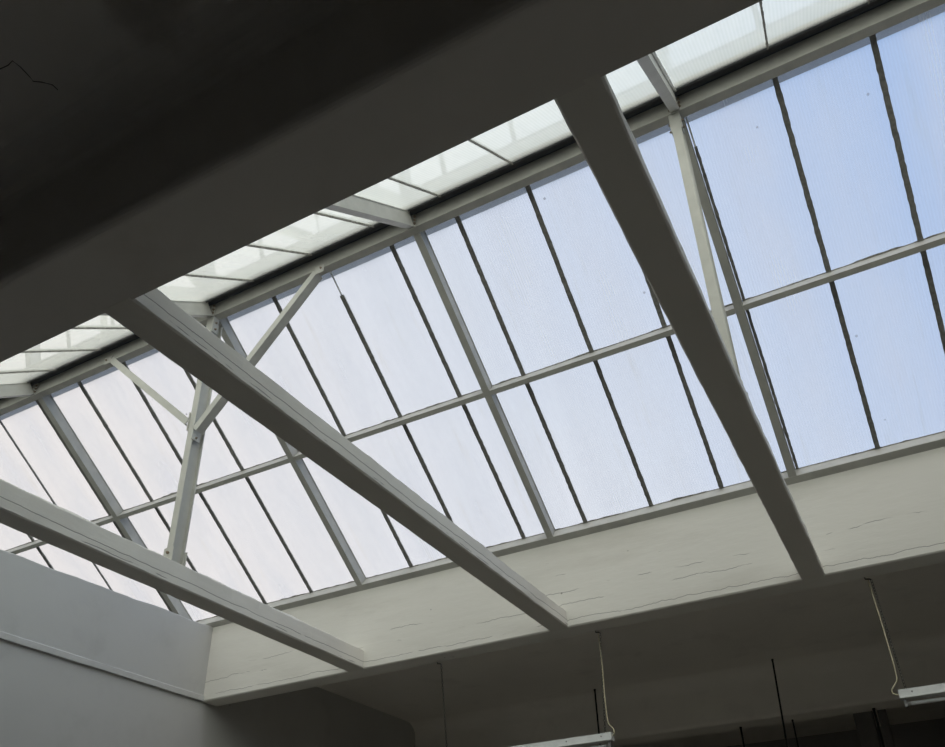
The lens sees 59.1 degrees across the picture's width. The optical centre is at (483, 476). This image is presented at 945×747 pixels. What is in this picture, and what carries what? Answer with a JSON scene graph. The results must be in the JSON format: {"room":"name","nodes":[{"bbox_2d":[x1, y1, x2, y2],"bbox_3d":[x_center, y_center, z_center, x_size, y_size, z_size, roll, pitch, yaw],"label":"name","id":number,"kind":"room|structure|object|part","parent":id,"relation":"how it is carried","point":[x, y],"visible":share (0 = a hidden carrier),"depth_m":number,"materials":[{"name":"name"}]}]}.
{"room":"industrial workshop","nodes":[
{"label":"industrial workshop","id":0,"kind":"room"},
{"bbox_2d":[0,549,414,746],"bbox_3d":[-4.471,3.228,7.392,0.200,5.341,24.000,-16,-33,23],"label":"wall","id":1,"kind":"structure","parent":0,"point":[47,700],"depth_m":9.10,"materials":[{"name":"paint"}]},
{"bbox_2d":[0,631,203,701],"bbox_3d":[-4.622,1.503,7.938,0.034,0.080,5.353,-16,-33,23],"label":"trim","id":2,"kind":"structure","parent":1,"relation":"attached to","point":[4,636],"depth_m":8.79,"materials":[{"name":"paint"}]},
{"bbox_2d":[0,0,761,361],"bbox_3d":[-4.772,-2.903,1.240,14.500,0.940,8.925,-16,-33,23],"label":"ceiling","id":3,"kind":"structure","parent":0,"point":[145,144],"depth_m":3.50,"materials":[{"name":"paint"}]},
{"bbox_2d":[202,446,944,705],"bbox_3d":[-0.120,1.413,8.893,14.500,0.934,0.252,-16,-33,23],"label":"wall","id":4,"kind":"structure","parent":0,"point":[885,517],"depth_m":8.09,"materials":[{"name":"white paint"}]},
{"bbox_2d":[0,479,363,671],"bbox_3d":[-2.656,0.863,7.104,0.216,0.232,5.393,-16,-33,23],"label":"concrete beam","id":5,"kind":"structure","parent":4,"relation":"attached to","point":[23,511],"depth_m":6.91,"materials":[{"name":"grey concrete"}]},
{"bbox_2d":[163,316,222,565],"bbox_3d":[-2.685,-0.403,7.783,0.127,2.718,0.204,-16,-33,23],"label":"steel post","id":6,"kind":"object","parent":5,"relation":"on","point":[175,550],"visible":0.78,"depth_m":7.52,"materials":[{"name":"white metal"}]},
{"bbox_2d":[104,356,190,430],"bbox_3d":[-3.406,-0.835,8.411,1.474,1.420,0.105,-16,-33,22],"label":"knee brace","id":7,"kind":"object","parent":6,"relation":"attached to","point":[162,401],"visible":0.94,"depth_m":8.31,"materials":[{"name":"paint"}]},
{"bbox_2d":[191,264,323,442],"bbox_3d":[-2.080,-1.156,7.785,1.391,1.505,0.105,-17,-33,24],"label":"knee brace","id":8,"kind":"object","parent":6,"relation":"attached to","point":[199,427],"visible":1,"depth_m":7.80,"materials":[{"name":"paint"}]},
{"bbox_2d":[102,288,567,630],"bbox_3d":[-0.524,0.255,6.151,0.208,0.196,5.393,-16,-33,23],"label":"concrete beam","id":9,"kind":"structure","parent":4,"relation":"attached to","point":[151,316],"depth_m":5.13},
{"bbox_2d":[195,431,944,626],"bbox_3d":[-0.194,0.895,9.079,14.060,0.165,0.142,-16,-33,23],"label":"window sill","id":10,"kind":"structure","parent":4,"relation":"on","point":[936,440],"depth_m":8.31,"materials":[{"name":"grey paint"}]},
{"bbox_2d":[36,547,53,568],"bbox_3d":[-5.179,1.498,10.934,0.724,1.023,1.397,-16,-33,23],"label":"bar","id":11,"kind":"object","parent":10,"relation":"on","point":[37,548],"visible":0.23,"depth_m":10.85,"materials":[{"name":"metal"}]},
{"bbox_2d":[93,563,112,590],"bbox_3d":[-4.553,1.315,10.657,0.712,1.023,1.397,-16,-33,23],"label":"bar","id":12,"kind":"object","parent":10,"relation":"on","point":[94,564],"visible":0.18,"depth_m":10.73,"materials":[{"name":"metal"}]},
{"bbox_2d":[38,394,192,619],"bbox_3d":[-4.411,0.494,10.111,0.070,2.056,2.729,-16,-33,23],"label":"rafter","id":13,"kind":"object","parent":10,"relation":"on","point":[48,403],"visible":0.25,"depth_m":9.91,"materials":[{"name":"grey metal"}]},
{"bbox_2d":[5,516,114,553],"bbox_3d":[-5.495,0.792,10.586,2.367,0.149,0.123,-16,-33,23],"label":"purlin","id":14,"kind":"object","parent":13,"relation":"attached to","point":[108,519],"visible":0.46,"depth_m":10.62,"materials":[{"name":"grey paint"}]},
{"bbox_2d":[0,420,55,504],"bbox_3d":[-5.237,-0.179,10.097,0.711,1.058,1.421,-16,-33,23],"label":"bar","id":15,"kind":"object","parent":14,"relation":"on","point":[1,423],"visible":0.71,"depth_m":10.18,"materials":[{"name":"metal"}]},
{"bbox_2d":[36,400,110,515],"bbox_3d":[-4.622,-0.359,9.824,0.724,1.058,1.421,-16,-33,23],"label":"bar","id":16,"kind":"object","parent":14,"relation":"on","point":[37,401],"visible":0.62,"depth_m":9.95,"materials":[{"name":"metal"}]},
{"bbox_2d":[113,521,172,611],"bbox_3d":[-3.937,1.135,10.384,0.724,1.023,1.397,-16,-33,23],"label":"bar","id":17,"kind":"object","parent":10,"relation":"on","point":[114,522],"visible":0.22,"depth_m":10.59,"materials":[{"name":"metal"}]},
{"bbox_2d":[155,507,196,571],"bbox_3d":[-3.316,0.954,10.109,0.723,1.023,1.397,-16,-33,23],"label":"bar","id":18,"kind":"object","parent":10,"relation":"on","point":[158,511],"visible":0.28,"depth_m":10.05,"materials":[{"name":"metal"}]},
{"bbox_2d":[198,492,266,603],"bbox_3d":[-2.696,0.772,9.834,0.723,1.023,1.397,-16,-33,23],"label":"bar","id":19,"kind":"object","parent":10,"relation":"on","point":[201,495],"visible":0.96,"depth_m":9.94,"materials":[{"name":"metal"}]},
{"bbox_2d":[245,477,312,592],"bbox_3d":[-2.075,0.591,9.559,0.723,1.023,1.397,-16,-33,23],"label":"bar","id":20,"kind":"object","parent":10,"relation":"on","point":[248,480],"visible":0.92,"depth_m":9.67,"materials":[{"name":"metal"}]},
{"bbox_2d":[219,317,365,585],"bbox_3d":[-2.053,-0.195,9.067,0.070,2.056,2.729,-16,-33,23],"label":"rafter","id":21,"kind":"object","parent":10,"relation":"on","point":[229,336],"visible":0.73,"depth_m":9.20,"materials":[{"name":"grey metal"}]},
{"bbox_2d":[117,455,289,519],"bbox_3d":[-3.238,0.132,9.586,2.597,0.150,0.123,-16,-33,23],"label":"purlin","id":22,"kind":"object","parent":21,"relation":"attached to","point":[282,460],"visible":0.87,"depth_m":9.46,"materials":[{"name":"grey paint"}]},
{"bbox_2d":[77,381,152,501],"bbox_3d":[-4.002,-0.540,9.549,0.725,1.058,1.421,-16,-33,23],"label":"bar","id":23,"kind":"object","parent":22,"relation":"on","point":[80,384],"visible":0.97,"depth_m":9.67,"materials":[{"name":"metal"}]},
{"bbox_2d":[122,362,196,486],"bbox_3d":[-3.381,-0.722,9.274,0.724,1.058,1.421,-16,-33,23],"label":"bar","id":24,"kind":"object","parent":22,"relation":"on","point":[138,388],"visible":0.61,"depth_m":9.39,"materials":[{"name":"metal"}]},
{"bbox_2d":[183,369,243,470],"bbox_3d":[-2.760,-0.903,8.999,0.724,1.058,1.421,-16,-33,23],"label":"bar","id":25,"kind":"object","parent":22,"relation":"on","point":[188,374],"visible":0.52,"depth_m":9.26,"materials":[{"name":"metal"}]},
{"bbox_2d":[381,510,412,566],"bbox_3d":[-0.834,0.228,9.010,0.724,1.023,1.397,-16,-33,23],"label":"bar","id":26,"kind":"object","parent":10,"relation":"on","point":[386,517],"visible":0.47,"depth_m":9.27,"materials":[{"name":"metal"}]},
{"bbox_2d":[402,424,453,522],"bbox_3d":[-0.213,0.046,8.735,0.724,1.023,1.397,-16,-33,23],"label":"bar","id":27,"kind":"object","parent":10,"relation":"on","point":[405,427],"visible":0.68,"depth_m":8.78,"materials":[{"name":"metal"}]},
{"bbox_2d":[413,231,554,537],"bbox_3d":[0.055,-0.812,8.133,0.070,2.056,2.729,-16,-33,23],"label":"rafter","id":28,"kind":"object","parent":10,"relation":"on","point":[428,254],"visible":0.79,"depth_m":8.04,"materials":[{"name":"grey metal"}]},
{"bbox_2d":[294,389,484,460],"bbox_3d":[-1.005,-0.520,8.597,2.313,0.148,0.123,-16,-33,23],"label":"purlin","id":29,"kind":"object","parent":28,"relation":"attached to","point":[475,395],"visible":0.71,"depth_m":8.43,"materials":[{"name":"grey paint"}]},
{"bbox_2d":[272,296,345,435],"bbox_3d":[-1.518,-1.266,8.449,0.723,1.058,1.421,-16,-33,23],"label":"bar","id":30,"kind":"object","parent":29,"relation":"on","point":[279,308],"visible":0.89,"depth_m":8.60,"materials":[{"name":"metal"}]},
{"bbox_2d":[330,272,401,417],"bbox_3d":[-0.898,-1.448,8.175,0.723,1.058,1.421,-16,-33,23],"label":"bar","id":31,"kind":"object","parent":29,"relation":"on","point":[349,311],"visible":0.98,"depth_m":8.33,"materials":[{"name":"metal"}]},
{"bbox_2d":[389,244,461,397],"bbox_3d":[-0.277,-1.629,7.899,0.723,1.058,1.421,-16,-33,23],"label":"bar","id":32,"kind":"object","parent":29,"relation":"on","point":[392,247],"visible":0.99,"depth_m":8.03,"materials":[{"name":"metal"}]},
{"bbox_2d":[462,404,525,538],"bbox_3d":[0.408,-0.135,8.460,0.724,1.023,1.397,-16,-33,23],"label":"bar","id":33,"kind":"object","parent":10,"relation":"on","point":[472,424],"visible":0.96,"depth_m":8.57,"materials":[{"name":"metal"}]},
{"bbox_2d":[525,383,587,522],"bbox_3d":[1.028,-0.317,8.185,0.724,1.023,1.397,-16,-33,23],"label":"bar","id":34,"kind":"object","parent":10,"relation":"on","point":[530,391],"visible":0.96,"depth_m":8.29,"materials":[{"name":"metal"}]},
{"bbox_2d":[593,360,652,506],"bbox_3d":[1.649,-0.498,7.910,0.724,1.023,1.397,-16,-33,23],"label":"bar","id":35,"kind":"object","parent":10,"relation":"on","point":[598,368],"visible":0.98,"depth_m":8.02,"materials":[{"name":"metal"}]},
{"bbox_2d":[666,336,723,488],"bbox_3d":[2.270,-0.680,7.635,0.724,1.023,1.397,-16,-33,23],"label":"bar","id":36,"kind":"object","parent":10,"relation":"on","point":[669,339],"visible":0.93,"depth_m":7.74,"materials":[{"name":"metal"}]},
{"bbox_2d":[682,118,795,476],"bbox_3d":[2.205,-1.440,7.181,0.070,2.056,2.729,-16,-33,23],"label":"rafter","id":37,"kind":"object","parent":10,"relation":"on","point":[705,201],"visible":0.79,"depth_m":7.12,"materials":[{"name":"grey metal"}]},
{"bbox_2d":[490,303,735,394],"bbox_3d":[1.123,-1.143,7.654,2.361,0.150,0.123,-16,-33,23],"label":"purlin","id":38,"kind":"object","parent":37,"relation":"attached to","point":[660,333],"visible":0.77,"depth_m":7.68,"materials":[{"name":"grey paint"}]},
{"bbox_2d":[455,216,525,375],"bbox_3d":[0.344,-1.811,7.625,0.723,1.058,1.421,-16,-33,23],"label":"bar","id":39,"kind":"object","parent":38,"relation":"on","point":[458,220],"visible":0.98,"depth_m":7.75,"materials":[{"name":"metal"}]},
{"bbox_2d":[525,185,593,352],"bbox_3d":[0.964,-1.992,7.350,0.724,1.058,1.421,-16,-33,23],"label":"bar","id":40,"kind":"object","parent":38,"relation":"on","point":[528,188],"visible":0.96,"depth_m":7.48,"materials":[{"name":"metal"}]},
{"bbox_2d":[642,271,666,327],"bbox_3d":[1.585,-2.174,7.075,0.723,1.058,1.421,-16,-33,23],"label":"bar","id":41,"kind":"object","parent":38,"relation":"on","point":[655,301],"visible":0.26,"depth_m":7.40,"materials":[{"name":"metal"}]},
{"bbox_2d":[746,310,798,468],"bbox_3d":[2.896,-0.863,7.358,0.712,1.023,1.397,-16,-33,23],"label":"bar","id":42,"kind":"object","parent":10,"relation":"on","point":[747,311],"visible":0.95,"depth_m":7.47,"materials":[{"name":"metal"}]},
{"bbox_2d":[829,281,880,448],"bbox_3d":[3.512,-1.043,7.085,0.722,1.023,1.397,-16,-33,23],"label":"bar","id":43,"kind":"object","parent":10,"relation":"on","point":[832,284],"visible":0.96,"depth_m":7.19,"materials":[{"name":"metal"}]},
{"bbox_2d":[920,250,944,353],"bbox_3d":[4.132,-1.224,6.810,0.724,1.023,1.397,-16,-33,23],"label":"bar","id":44,"kind":"object","parent":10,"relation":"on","point":[926,265],"visible":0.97,"depth_m":6.80,"materials":[{"name":"metal"}]},
{"bbox_3d":[4.342,-2.065,6.234,0.070,2.056,2.729,-16,-33,23],"label":"rafter","id":45,"kind":"object","parent":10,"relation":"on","visible":0},
{"bbox_2d":[742,232,944,310],"bbox_3d":[3.267,-1.769,6.704,2.347,0.148,0.123,-16,-33,23],"label":"purlin","id":46,"kind":"object","parent":45,"relation":"attached to","point":[896,253],"visible":1,"depth_m":6.80,"materials":[{"name":"grey paint"}]},
{"bbox_2d":[685,116,745,300],"bbox_3d":[2.211,-2.357,6.798,0.711,1.058,1.421,-16,-33,23],"label":"bar","id":47,"kind":"object","parent":46,"relation":"on","point":[695,146],"visible":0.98,"depth_m":6.94,"materials":[{"name":"metal"}]},
{"bbox_2d":[772,77,830,272],"bbox_3d":[2.826,-2.537,6.525,0.724,1.058,1.421,-16,-33,23],"label":"bar","id":48,"kind":"object","parent":46,"relation":"on","point":[779,95],"visible":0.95,"depth_m":6.65,"materials":[{"name":"metal"}]},
{"bbox_2d":[869,34,923,241],"bbox_3d":[3.447,-2.718,6.250,0.724,1.058,1.421,-16,-33,23],"label":"bar","id":49,"kind":"object","parent":46,"relation":"on","point":[873,40],"visible":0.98,"depth_m":6.37,"materials":[{"name":"metal"}]},
{"bbox_3d":[4.067,-2.900,5.975,0.724,1.058,1.421,-16,-33,23],"label":"panel","id":50,"kind":"object","parent":46,"relation":"on","visible":0},
{"bbox_2d":[0,2,944,419],"bbox_3d":[-1.500,-2.040,8.068,14.060,0.136,0.181,-16,-33,23],"label":"strip","id":51,"kind":"object","parent":50,"relation":"attached to","point":[926,15],"visible":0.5,"depth_m":7.61,"materials":[{"name":"grey plastic"}]},
{"bbox_2d":[554,73,824,579],"bbox_3d":[1.600,-0.352,5.202,0.203,0.167,5.393,-16,-33,23],"label":"concrete beam","id":52,"kind":"structure","parent":4,"relation":"attached to","point":[592,112],"depth_m":4.03,"materials":[{"name":"grey concrete"}]},
{"bbox_2d":[668,111,748,396],"bbox_3d":[1.558,-1.619,5.891,0.127,2.773,0.204,-16,-33,23],"label":"steel post","id":53,"kind":"object","parent":52,"relation":"on","point":[676,125],"visible":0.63,"depth_m":5.88,"materials":[{"name":"white metal"}]},
{"bbox_2d":[317,562,944,746],"bbox_3d":[2.202,3.563,12.715,14.500,0.940,9.668,-16,-33,23],"label":"ceiling","id":54,"kind":"structure","parent":0,"point":[692,679],"depth_m":11.51,"materials":[{"name":"white paint"}]},
{"bbox_2d":[437,662,447,746],"bbox_3d":[-0.432,2.416,8.681,0.116,0.994,0.033,-4,-30,4],"label":"power cable","id":55,"kind":"object","parent":54,"relation":"hanging from","point":[437,662],"visible":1,"depth_m":8.72,"materials":[{"name":"plastic"}]},
{"bbox_2d":[511,631,614,746],"bbox_3d":[0.366,2.251,8.317,1.857,1.122,0.121,-16,-33,23],"label":"lamp","id":56,"kind":"object","parent":54,"relation":"hanging from","point":[607,737],"depth_m":7.84,"materials":[{"name":"white metal"}]},
{"bbox_3d":[1.131,1.958,7.988,0.038,0.994,0.090,17,-35,-29],"label":"chain","id":57,"kind":"part","parent":56,"relation":"part of","materials":[{"name":"black metal"}]},
{"bbox_2d":[594,689,600,744],"bbox_3d":[1.703,4.318,11.857,0.033,2.600,0.035,-16,-33,23],"label":"rod","id":58,"kind":"object","parent":54,"relation":"hanging from","point":[594,689],"visible":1,"depth_m":12.33,"materials":[{"name":"black metal"}]},
{"bbox_2d":[598,631,614,735],"bbox_3d":[1.170,1.974,7.979,0.067,1.011,0.035,-1,-30,-1],"label":"power cable","id":59,"kind":"object","parent":54,"relation":"hanging from","point":[598,631],"visible":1,"depth_m":7.94,"materials":[{"name":"white plastic"}]},
{"bbox_2d":[739,727,744,746],"bbox_3d":[3.690,4.396,11.411,0.033,1.900,0.035,-16,-33,23],"label":"rod","id":60,"kind":"object","parent":54,"relation":"hanging from","point":[739,727],"visible":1,"depth_m":11.81,"materials":[{"name":"black metal"}]},
{"bbox_2d":[771,659,787,746],"bbox_3d":[3.977,3.653,10.850,0.119,2.601,0.035,-16,-33,23],"label":"rod","id":61,"kind":"object","parent":54,"relation":"hanging from","point":[772,660],"visible":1,"depth_m":11.19,"materials":[{"name":"black metal"}]},
{"bbox_2d":[792,719,798,746],"bbox_3d":[4.326,4.210,11.129,0.026,1.900,0.027,-16,-33,23],"label":"rod","id":62,"kind":"object","parent":54,"relation":"hanging from","point":[792,719],"visible":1,"depth_m":11.51,"materials":[{"name":"black metal"}]},
{"bbox_2d":[872,708,884,746],"bbox_3d":[5.263,3.936,10.715,0.041,1.900,0.043,-16,-33,23],"label":"rod","id":63,"kind":"object","parent":54,"relation":"hanging from","point":[873,709],"visible":1,"depth_m":11.06,"materials":[{"name":"black metal"}]},
{"bbox_2d":[868,580,898,695],"bbox_3d":[3.345,1.339,7.015,0.037,1.016,0.080,20,-37,-32],"label":"power cable","id":64,"kind":"object","parent":54,"relation":"hanging from","point":[868,580],"visible":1,"depth_m":6.96,"materials":[{"name":"white plastic"}]},
{"bbox_2d":[864,577,906,688],"bbox_3d":[3.372,1.303,6.995,0.093,0.994,0.038,0,-30,-3],"label":"chain","id":65,"kind":"object","parent":54,"relation":"hanging from","point":[864,577],"visible":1,"depth_m":7.00,"materials":[{"name":"metal"}]},
{"bbox_2d":[898,683,944,707],"bbox_3d":[4.190,1.567,6.389,1.847,0.136,0.104,-16,-33,23],"label":"lamp","id":66,"kind":"object","parent":65,"relation":"hanging from","point":[936,689],"visible":1,"depth_m":6.67,"materials":[{"name":"white metal"}]},
{"bbox_2d":[728,718,944,746],"bbox_3d":[4.484,7.619,15.191,14.500,5.100,0.200,-16,-33,23],"label":"wall","id":67,"kind":"structure","parent":0,"point":[927,733],"depth_m":14.98,"materials":[{"name":"grey paint"}]},
{"bbox_3d":[-1.100,4.657,4.538,14.500,0.200,24.400,-16,-33,23],"label":"floor","id":68,"kind":"structure","parent":0,"visible":0},
{"bbox_2d":[853,711,881,746],"bbox_3d":[6.155,5.818,12.203,0.280,5.100,0.400,-16,-33,23],"label":"concrete column","id":69,"kind":"structure","parent":68,"relation":"on","point":[865,723],"depth_m":13.08,"materials":[{"name":"grey concrete"}]},
{"bbox_2d":[877,709,895,746],"bbox_3d":[6.379,5.724,12.055,0.120,5.100,0.300,-16,-33,23],"label":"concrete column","id":70,"kind":"structure","parent":68,"relation":"on","point":[882,714],"depth_m":12.96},
{"bbox_3d":[-2.761,-1.468,4.832,14.500,0.087,0.265,-16,-33,23],"label":"wall","id":71,"kind":"structure","parent":0,"visible":0},
{"bbox_3d":[-2.711,-1.523,4.994,14.060,0.155,0.142,-16,-33,23],"label":"channel","id":72,"kind":"object","parent":71,"relation":"on","visible":0},
{"bbox_2d":[0,382,38,397],"bbox_3d":[-5.694,-0.756,8.041,0.103,1.981,2.579,-16,-33,23],"label":"rafter","id":73,"kind":"object","parent":72,"relation":"on","point":[11,390],"visible":1,"depth_m":9.26,"materials":[{"name":"white metal"}]},
{"bbox_3d":[-5.120,-0.984,9.488,0.090,0.162,0.010,-16,-33,23],"label":"plate","id":74,"kind":"part","parent":73,"relation":"part of","materials":[{"name":"paint"}]},
{"bbox_3d":[-6.799,-0.413,8.438,2.367,0.142,0.123,-16,-33,23],"label":"purlin","id":75,"kind":"object","parent":73,"relation":"attached to","visible":0},
{"bbox_3d":[-7.181,-0.419,9.456,0.709,0.940,1.270,-16,-33,23],"label":"panel","id":76,"kind":"object","parent":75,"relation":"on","visible":0},
{"bbox_2d":[0,0,891,399],"bbox_3d":[-1.586,-2.125,7.932,14.060,0.180,0.258,-16,-33,23],"label":"flashing","id":77,"kind":"object","parent":76,"relation":"attached to","point":[858,7],"visible":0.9,"depth_m":7.06,"materials":[{"name":"metal"}]},
{"bbox_2d":[100,300,215,318],"bbox_3d":[-3.336,-1.445,6.996,0.103,1.981,2.579,-16,-33,23],"label":"rafter","id":78,"kind":"object","parent":72,"relation":"on","point":[198,309],"visible":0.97,"depth_m":8.21,"materials":[{"name":"grey metal"}]},
{"bbox_3d":[-2.761,-1.673,8.443,0.090,0.162,0.010,-16,-33,23],"label":"plate","id":79,"kind":"part","parent":78,"relation":"part of","materials":[{"name":"paint"}]},
{"bbox_3d":[-4.542,-1.073,7.439,2.597,0.142,0.123,-16,-33,23],"label":"purlin","id":80,"kind":"object","parent":78,"relation":"attached to","visible":0},
{"bbox_2d":[0,369,56,373],"bbox_3d":[-4.699,-1.145,8.356,0.710,0.940,1.270,-16,-33,23],"label":"bar","id":81,"kind":"object","parent":80,"relation":"on","point":[51,369],"visible":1,"depth_m":8.86,"materials":[{"name":"grey metal"}]},
{"bbox_2d":[21,349,101,352],"bbox_3d":[-4.078,-1.327,8.081,0.710,0.940,1.270,-16,-33,23],"label":"bar","id":82,"kind":"object","parent":80,"relation":"on","point":[83,349],"visible":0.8,"depth_m":8.45,"materials":[{"name":"grey metal"}]},
{"bbox_2d":[72,327,126,328],"bbox_3d":[-3.457,-1.508,7.806,0.709,0.940,1.270,-16,-33,23],"label":"bar","id":83,"kind":"object","parent":80,"relation":"on","point":[74,327],"visible":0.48,"depth_m":8.05,"materials":[{"name":"grey metal"}]},
{"bbox_2d":[325,195,415,230],"bbox_3d":[-1.228,-2.062,6.062,0.103,1.981,2.579,-16,-33,23],"label":"rafter","id":84,"kind":"object","parent":72,"relation":"on","point":[354,205],"visible":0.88,"depth_m":6.84,"materials":[{"name":"grey metal"}]},
{"bbox_3d":[-0.653,-2.290,7.510,0.090,0.162,0.010,-16,-33,23],"label":"plate","id":85,"kind":"part","parent":84,"relation":"part of","materials":[{"name":"paint"}]},
{"bbox_3d":[-0.180,-2.349,5.507,2.361,0.142,0.123,-16,-33,23],"label":"purlin","id":86,"kind":"object","parent":84,"relation":"attached to","visible":0},
{"bbox_2d":[388,177,440,197],"bbox_3d":[-0.353,-2.416,6.431,0.709,0.940,1.270,-16,-33,23],"label":"bar","id":87,"kind":"object","parent":86,"relation":"on","point":[390,178],"visible":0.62,"depth_m":6.78,"materials":[{"name":"grey metal"}]},
{"bbox_2d":[468,139,513,164],"bbox_3d":[0.267,-2.597,6.157,0.709,0.940,1.270,-16,-33,23],"label":"bar","id":88,"kind":"object","parent":86,"relation":"on","point":[470,140],"visible":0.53,"depth_m":6.51,"materials":[{"name":"grey metal"}]},
{"bbox_3d":[-2.309,-1.726,6.450,2.313,0.142,0.123,-16,-33,23],"label":"purlin","id":89,"kind":"object","parent":84,"relation":"attached to","visible":0},
{"bbox_2d":[183,274,254,281],"bbox_3d":[-2.216,-1.871,7.256,0.708,0.940,1.270,-16,-33,23],"label":"bar","id":90,"kind":"object","parent":89,"relation":"on","point":[190,275],"visible":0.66,"depth_m":7.61,"materials":[{"name":"grey metal"}]},
{"bbox_2d":[247,217,341,255],"bbox_3d":[-1.595,-2.053,6.981,0.709,0.940,1.270,-16,-33,23],"label":"bar","id":91,"kind":"object","parent":89,"relation":"on","point":[249,245],"visible":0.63,"depth_m":7.33,"materials":[{"name":"grey metal"}]},
{"bbox_2d":[314,212,373,227],"bbox_3d":[-0.974,-2.234,6.706,0.709,0.940,1.270,-16,-33,23],"label":"bar","id":92,"kind":"object","parent":89,"relation":"on","point":[316,213],"visible":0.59,"depth_m":7.06,"materials":[{"name":"grey metal"}]},
{"bbox_2d":[637,53,680,114],"bbox_3d":[0.922,-2.690,5.110,0.103,1.981,2.579,-16,-33,23],"label":"rafter","id":93,"kind":"object","parent":72,"relation":"on","point":[649,64],"visible":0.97,"depth_m":5.85,"materials":[{"name":"grey metal"}]},
{"bbox_3d":[1.496,-2.918,6.558,0.090,0.162,0.010,-16,-33,23],"label":"plate","id":94,"kind":"part","parent":93,"relation":"part of","materials":[{"name":"paint"}]},
{"bbox_3d":[3.060,-3.315,4.163,0.103,1.981,2.579,-16,-33,23],"label":"rafter","id":95,"kind":"object","parent":72,"relation":"on","visible":0},
{"bbox_2d":[0,0,944,415],"bbox_3d":[-1.544,-2.011,7.951,14.060,0.163,0.085,-16,-33,23],"label":"ridge beam","id":96,"kind":"structure","parent":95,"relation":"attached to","point":[894,12],"depth_m":7.07,"materials":[{"name":"white metal"}]},
{"bbox_3d":[1.964,-2.975,4.557,2.347,0.142,0.123,-16,-33,23],"label":"purlin","id":97,"kind":"object","parent":95,"relation":"attached to","visible":0},
{"bbox_2d":[653,52,676,91],"bbox_3d":[1.509,-2.960,5.607,0.709,0.940,1.270,-16,-33,23],"label":"bar","id":98,"kind":"object","parent":97,"relation":"on","point":[654,53],"visible":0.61,"depth_m":5.94,"materials":[{"name":"white metal"}]},
{"bbox_2d":[759,0,867,49],"bbox_3d":[2.129,-3.142,5.332,0.710,0.940,1.270,-16,-33,23],"label":"bar","id":99,"kind":"object","parent":97,"relation":"on","point":[760,2],"visible":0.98,"depth_m":5.67,"materials":[{"name":"grey metal"}]}
]}

